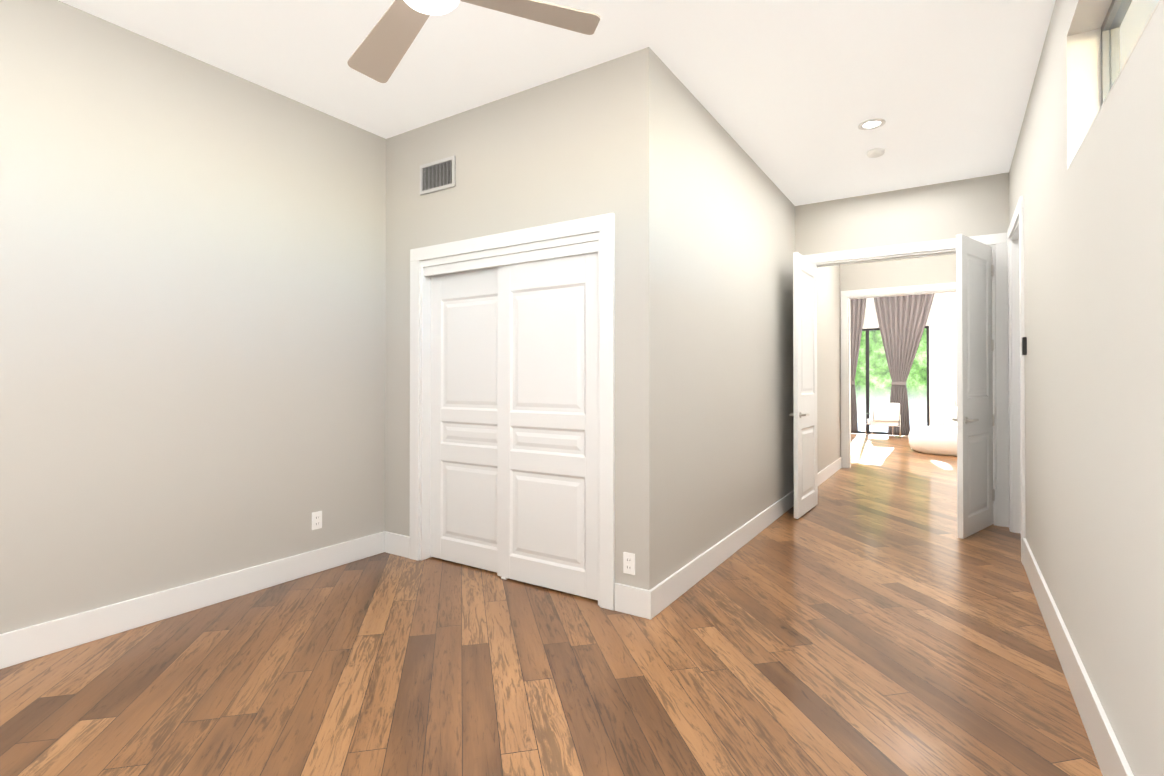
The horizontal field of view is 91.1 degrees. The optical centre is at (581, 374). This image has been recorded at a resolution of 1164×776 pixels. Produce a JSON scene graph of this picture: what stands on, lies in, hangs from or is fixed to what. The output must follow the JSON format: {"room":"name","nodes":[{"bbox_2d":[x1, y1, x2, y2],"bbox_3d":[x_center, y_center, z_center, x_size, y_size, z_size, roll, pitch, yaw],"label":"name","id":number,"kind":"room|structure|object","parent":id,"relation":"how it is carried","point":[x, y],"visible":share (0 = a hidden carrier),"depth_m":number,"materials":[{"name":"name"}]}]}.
{"room":"empty bedroom","nodes":[
{"label":"empty bedroom","id":0,"kind":"room"},
{"bbox_2d":[0,0,385,633],"bbox_3d":[-2.693,-0.233,2.425,0.120,3.050,6.170,0,-1,33],"label":"wall","id":1,"kind":"structure","parent":0,"point":[192,310],"depth_m":3.06,"materials":[{"name":"grey paint"}]},
{"bbox_2d":[312,511,321,529],"bbox_3d":[-1.743,0.963,3.759,0.010,0.114,0.070,0,-1,33],"label":"electrical outlet","id":2,"kind":"object","parent":1,"relation":"attached to","point":[316,520],"visible":1,"depth_m":3.75,"materials":[{"name":"white plastic"}]},
{"bbox_2d":[385,54,629,585],"bbox_3d":[-0.565,-0.223,3.719,2.040,3.050,0.120,0,-1,33],"label":"wall","id":3,"kind":"structure","parent":0,"point":[554,151],"depth_m":3.55,"materials":[{"name":"grey paint"}]},
{"bbox_2d":[420,155,455,194],"bbox_3d":[-0.995,-1.364,3.929,0.340,0.205,0.012,0,-1,33],"label":"air vent","id":4,"kind":"object","parent":3,"relation":"in","point":[437,175],"visible":1,"depth_m":3.93,"materials":[{"name":"silver metal"}]},
{"bbox_2d":[430,266,497,571],"bbox_3d":[-0.744,0.294,3.866,0.775,1.995,0.035,0,-1,33],"label":"closet door","id":5,"kind":"structure","parent":3,"relation":"in","point":[463,425],"depth_m":3.88,"materials":[{"name":"white wood"}]},
{"bbox_2d":[409,213,614,609],"bbox_3d":[-0.486,0.207,3.653,1.660,2.190,0.140,0,-1,33],"label":"trim","id":6,"kind":"structure","parent":3,"relation":"attached to","point":[569,238],"depth_m":3.51,"materials":[{"name":"white wood"}]},
{"bbox_2d":[497,252,597,599],"bbox_3d":[-0.209,0.291,3.469,0.775,1.995,0.035,0,-1,33],"label":"closet door","id":7,"kind":"structure","parent":3,"relation":"in","point":[547,450],"depth_m":3.44,"materials":[{"name":"white wood"}]},
{"bbox_2d":[623,552,634,574],"bbox_3d":[0.255,1.027,3.099,0.070,0.114,0.010,0,-1,33],"label":"electrical outlet","id":8,"kind":"object","parent":3,"relation":"attached to","point":[628,563],"visible":1,"depth_m":3.10,"materials":[{"name":"white plastic"}]},
{"bbox_2d":[0,433,1102,775],"bbox_3d":[2.846,1.366,5.414,8.800,0.100,17.600,0,-1,33],"label":"floor","id":9,"kind":"structure","parent":0,"point":[870,613],"depth_m":2.47,"materials":[{"name":"brown wood"}]},
{"bbox_2d":[865,403,900,438],"bbox_3d":[6.505,0.993,12.340,0.565,0.756,0.621,0,0,13],"label":"accent chair","id":10,"kind":"object","parent":9,"relation":"on","point":[885,414],"visible":1,"depth_m":12.10,"materials":[{"name":"white fabric"}]},
{"bbox_2d":[909,406,956,455],"bbox_3d":[6.398,0.950,9.855,1.320,0.802,1.320,0,-1,-37],"label":"chaise","id":11,"kind":"object","parent":9,"relation":"on","point":[938,440],"visible":0.31,"depth_m":9.59,"materials":[{"name":"white fabric"}]},
{"bbox_2d":[943,386,956,414],"bbox_3d":[7.788,0.808,11.927,0.440,1.120,0.440,0,-1,33],"label":"light","id":12,"kind":"object","parent":9,"relation":"on","point":[952,393],"visible":0.38,"depth_m":11.87,"materials":[{"name":"white"}]},
{"bbox_2d":[58,0,1158,205],"bbox_3d":[1.244,-1.814,2.974,8.800,0.120,11.720,0,-1,33],"label":"ceiling","id":13,"kind":"structure","parent":0,"point":[790,96],"depth_m":3.21,"materials":[{"name":"white paint"}]},
{"bbox_2d":[347,0,599,82],"bbox_3d":[-0.674,-1.574,2.155,1.171,0.372,1.160,0,-1,33],"label":"ceiling fan","id":14,"kind":"object","parent":13,"relation":"hanging from","point":[378,54],"visible":1,"depth_m":2.33,"materials":[{"name":"brown wood"}]},
{"bbox_2d":[858,118,885,129],"bbox_3d":[2.020,-1.742,3.984,0.176,0.008,0.176,0,-1,33],"label":"recessed light","id":15,"kind":"object","parent":13,"relation":"in","point":[872,124],"visible":0.98,"depth_m":3.98,"materials":[{"name":"white plastic"}]},
{"bbox_2d":[867,148,884,157],"bbox_3d":[2.295,-1.724,4.462,0.124,0.036,0.124,0,-1,33],"label":"smoke detector","id":16,"kind":"object","parent":13,"relation":"attached to","point":[875,153],"visible":1,"depth_m":4.43,"materials":[{"name":"white plastic"}]},
{"bbox_2d":[629,47,840,589],"bbox_3d":[1.983,-0.207,5.659,0.120,3.050,6.150,0,-1,33],"label":"wall","id":17,"kind":"structure","parent":0,"point":[711,251],"depth_m":3.71,"materials":[{"name":"grey paint"}]},
{"bbox_2d":[840,254,955,443],"bbox_3d":[4.404,-0.495,7.828,8.200,3.660,0.120,0,-1,33],"label":"wall","id":18,"kind":"structure","parent":0,"point":[913,271],"depth_m":7.83,"materials":[{"name":"grey paint"}]},
{"bbox_2d":[841,282,955,467],"bbox_3d":[4.483,0.070,7.772,1.750,2.530,0.160,0,-1,33],"label":"door frame","id":19,"kind":"structure","parent":18,"relation":"attached to","point":[847,296],"depth_m":8.14,"materials":[{"name":"white wood"}]},
{"bbox_2d":[795,172,1008,488],"bbox_3d":[2.969,-0.209,5.442,1.770,3.050,0.120,0,-1,33],"label":"wall","id":20,"kind":"structure","parent":0,"point":[977,206],"depth_m":5.34,"materials":[{"name":"grey paint"}]},
{"bbox_2d":[789,252,817,518],"bbox_3d":[2.142,0.102,5.463,0.148,2.405,0.741,0,-1,35],"label":"hall door","id":21,"kind":"structure","parent":20,"relation":"in","point":[804,414],"depth_m":5.36,"materials":[{"name":"white wood"}]},
{"bbox_2d":[803,233,1008,526],"bbox_3d":[2.990,0.051,5.427,1.700,2.530,0.160,0,-1,33],"label":"door frame","id":22,"kind":"structure","parent":20,"relation":"attached to","point":[997,243],"depth_m":4.95,"materials":[{"name":"white wood"}]},
{"bbox_2d":[952,234,994,538],"bbox_3d":[3.277,0.096,4.755,0.741,2.405,0.148,0,-1,-39],"label":"hall door","id":23,"kind":"structure","parent":20,"relation":"in","point":[974,419],"depth_m":4.68,"materials":[{"name":"white wood"}]},
{"bbox_2d":[862,292,956,425],"bbox_3d":[4.437,-0.495,7.880,8.200,3.660,0.004,0,-1,33],"label":"wall","id":24,"kind":"structure","parent":0,"point":[941,322],"depth_m":7.63,"materials":[{"name":"white paint"}]},
{"bbox_2d":[852,326,929,434],"bbox_3d":[6.490,0.160,13.395,2.830,2.440,0.060,0,-1,33],"label":"sliding window","id":25,"kind":"structure","parent":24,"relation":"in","point":[868,404],"depth_m":13.23,"materials":[{"name":"black"}]},
{"bbox_3d":[6.445,-1.822,13.277,3.400,0.028,0.134,0,-1,33],"label":"curtain rod","id":26,"kind":"object","parent":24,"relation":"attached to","visible":0},
{"bbox_2d":[850,298,865,432],"bbox_3d":[6.123,-0.221,13.408,1.004,3.161,0.094,0,-1,33],"label":"curtain","id":27,"kind":"object","parent":26,"relation":"hanging from","point":[857,309],"visible":0.29,"depth_m":13.26,"materials":[{"name":"grey fabric"}]},
{"bbox_2d":[874,293,933,434],"bbox_3d":[7.167,-0.226,12.730,1.194,3.161,0.094,0,-1,33],"label":"curtain","id":28,"kind":"object","parent":26,"relation":"hanging from","point":[902,320],"visible":0.79,"depth_m":12.74,"materials":[{"name":"grey fabric"}]},
{"bbox_2d":[1009,0,1163,775],"bbox_3d":[2.152,-0.233,2.408,0.165,3.050,11.420,0,-1,33],"label":"wall","id":29,"kind":"structure","parent":0,"point":[1094,330],"depth_m":1.87,"materials":[{"name":"grey paint"}]},
{"bbox_2d":[0,457,1133,775],"bbox_3d":[2.873,1.224,5.457,8.200,0.185,17.100,0,-1,33],"label":"baseboard","id":30,"kind":"structure","parent":29,"relation":"attached to","point":[38,641],"depth_m":3.06,"materials":[{"name":"white wood"}]},
{"bbox_2d":[1007,196,1025,563],"bbox_3d":[3.388,0.042,4.328,0.185,2.530,1.090,0,-1,33],"label":"door frame","id":31,"kind":"structure","parent":29,"relation":"attached to","point":[1016,392],"depth_m":4.71,"materials":[{"name":"white wood"}]},
{"bbox_2d":[1022,337,1026,354],"bbox_3d":[2.961,-0.187,3.825,0.022,0.120,0.072,0,-1,33],"label":"switch","id":32,"kind":"object","parent":29,"relation":"attached to","point":[1024,345],"visible":1,"depth_m":3.80,"materials":[{"name":"black plastic"}]},
{"bbox_2d":[1066,0,1159,169],"bbox_3d":[1.515,-1.161,1.440,0.161,0.570,2.250,0,-1,33],"label":"clerestory window","id":33,"kind":"structure","parent":29,"relation":"in","point":[1114,17],"depth_m":2.37,"materials":[{"name":"grey"}]},
{"label":"outside","id":34,"kind":"structure","parent":0,"visible":0},
{"bbox_2d":[855,329,926,421],"bbox_3d":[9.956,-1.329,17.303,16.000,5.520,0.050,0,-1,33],"label":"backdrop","id":35,"kind":"structure","parent":34,"point":[913,407],"depth_m":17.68,"materials":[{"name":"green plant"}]},
{"bbox_2d":[858,420,926,431],"bbox_3d":[8.840,1.467,15.562,16.000,0.100,6.050,0,-1,33],"label":"ground","id":36,"kind":"structure","parent":34,"point":[912,424],"depth_m":15.45,"materials":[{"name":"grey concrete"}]}
]}

